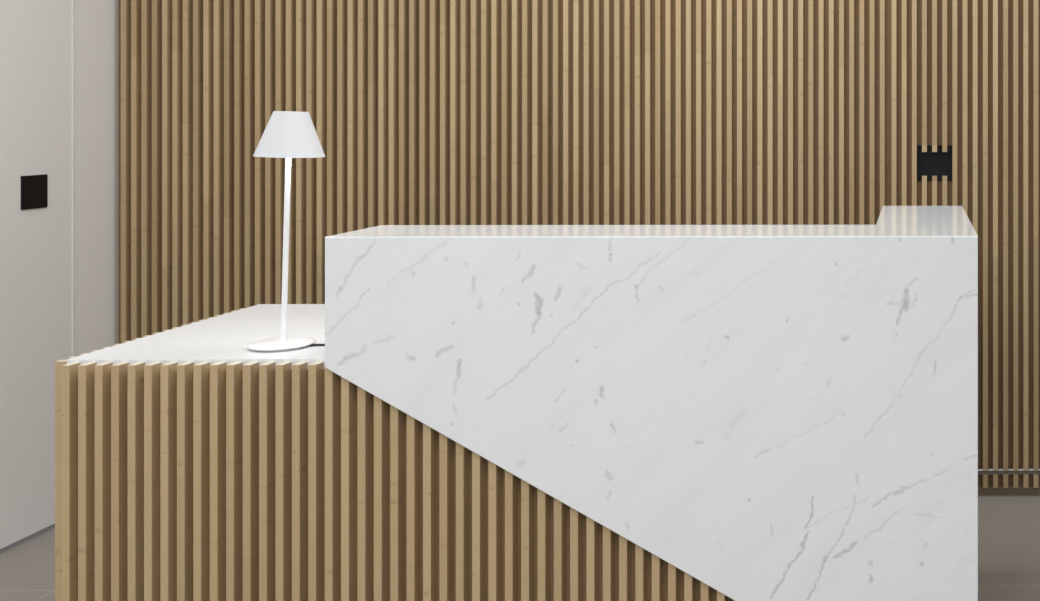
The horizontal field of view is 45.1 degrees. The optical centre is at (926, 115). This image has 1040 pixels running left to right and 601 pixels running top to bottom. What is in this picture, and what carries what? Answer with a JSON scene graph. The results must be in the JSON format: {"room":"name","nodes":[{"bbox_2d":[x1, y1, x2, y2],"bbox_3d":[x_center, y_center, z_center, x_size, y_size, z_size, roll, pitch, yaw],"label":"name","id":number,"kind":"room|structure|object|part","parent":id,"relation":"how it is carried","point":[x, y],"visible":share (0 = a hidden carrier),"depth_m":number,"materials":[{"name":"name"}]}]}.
{"room":"lobby","nodes":[
{"label":"lobby","id":0,"kind":"room"},
{"bbox_2d":[0,0,117,548],"bbox_3d":[-2.945,-0.095,-0.061,0.100,2.934,8.339,0,0,-1],"label":"wall","id":1,"kind":"structure","parent":0,"point":[36,35],"depth_m":3.78,"materials":[{"name":"grey paint"}]},
{"bbox_2d":[0,524,54,553],"bbox_3d":[-2.947,1.380,-0.061,0.097,0.016,8.339,0,0,-1],"label":"baseboard","id":2,"kind":"structure","parent":1,"relation":"attached to","point":[46,529],"depth_m":3.69,"materials":[{"name":"grey metal"}]},
{"bbox_2d":[21,174,47,209],"bbox_3d":[-2.931,0.249,3.712,0.007,0.110,0.107,0,0,-1],"label":"switch","id":3,"kind":"object","parent":1,"relation":"attached to","point":[34,188],"visible":1,"depth_m":3.71,"materials":[{"name":"black plastic"}]},
{"bbox_2d":[72,0,74,355],"bbox_3d":[-2.937,-0.095,3.886,0.008,2.934,0.009,0,0,-1],"label":"trim","id":4,"kind":"structure","parent":1,"relation":"attached to","point":[73,1],"depth_m":3.88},
{"bbox_2d":[0,495,1039,600],"bbox_3d":[0.602,1.428,0.056,7.196,0.080,8.500,0,0,-1],"label":"floor","id":5,"kind":"structure","parent":0,"point":[1008,525],"depth_m":3.54,"materials":[{"name":"grey tile"}]},
{"bbox_2d":[55,304,734,600],"bbox_3d":[-0.965,0.973,2.964,2.090,0.830,0.794,0,0,-1],"label":"reception desk","id":6,"kind":"object","parent":5,"relation":"on","point":[193,463],"visible":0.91,"depth_m":2.57,"materials":[{"name":"brown laminate"}]},
{"bbox_2d":[247,111,324,351],"bbox_3d":[-1.495,0.273,2.729,0.271,0.569,0.152,0,0,-1],"label":"table lamp","id":7,"kind":"object","parent":6,"relation":"on","point":[287,135],"visible":0.9,"depth_m":2.70,"materials":[{"name":"white metal"}]},
{"bbox_3d":[-1.547,0.297,2.729,0.026,0.494,0.013,0,0,-1],"label":"stem","id":8,"kind":"part","parent":7,"relation":"part of","materials":[{"name":"white metal"}]},
{"bbox_3d":[-1.539,0.044,2.729,0.152,0.112,0.152,0,0,-1],"label":"lamp shade","id":9,"kind":"part","parent":7,"relation":"part of","materials":[{"name":"white fabric"}]},
{"bbox_2d":[325,206,977,600],"bbox_3d":[-0.626,0.830,2.992,1.475,1.115,0.871,0,0,-1],"label":"reception desk","id":10,"kind":"object","parent":5,"relation":"on","point":[765,412],"depth_m":2.56,"materials":[{"name":"white stone"}]},
{"bbox_2d":[336,206,976,234],"bbox_3d":[-0.626,0.288,3.007,1.475,0.030,0.841,0,0,-1],"label":"countertop","id":11,"kind":"structure","parent":10,"relation":"on","point":[892,220],"depth_m":2.74,"materials":[{"name":"white stone"}]},
{"bbox_2d":[118,0,1039,494],"bbox_3d":[0.558,-0.087,4.210,7.196,2.950,0.193,0,0,-1],"label":"wall","id":12,"kind":"structure","parent":0,"point":[422,112],"depth_m":4.10,"materials":[{"name":"brown wood"}]},
{"bbox_3d":[-1.531,-0.137,4.107,2.756,2.851,0.032,0,0,-1],"label":"slat panel","id":13,"kind":"part","parent":12,"relation":"part of","materials":[{"name":"brown wood"}]},
{"bbox_2d":[917,145,951,180],"bbox_3d":[0.028,0.172,4.136,0.128,0.129,0.008,0,0,-1],"label":"wall plate","id":14,"kind":"object","parent":12,"relation":"attached to","point":[929,163],"visible":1,"depth_m":4.13,"materials":[{"name":"black plastic"}]},
{"bbox_3d":[0.785,-0.137,4.131,1.827,2.851,0.032,0,0,-1],"label":"slat panel","id":15,"kind":"part","parent":12,"relation":"part of","materials":[{"name":"brown wood"}]}
]}

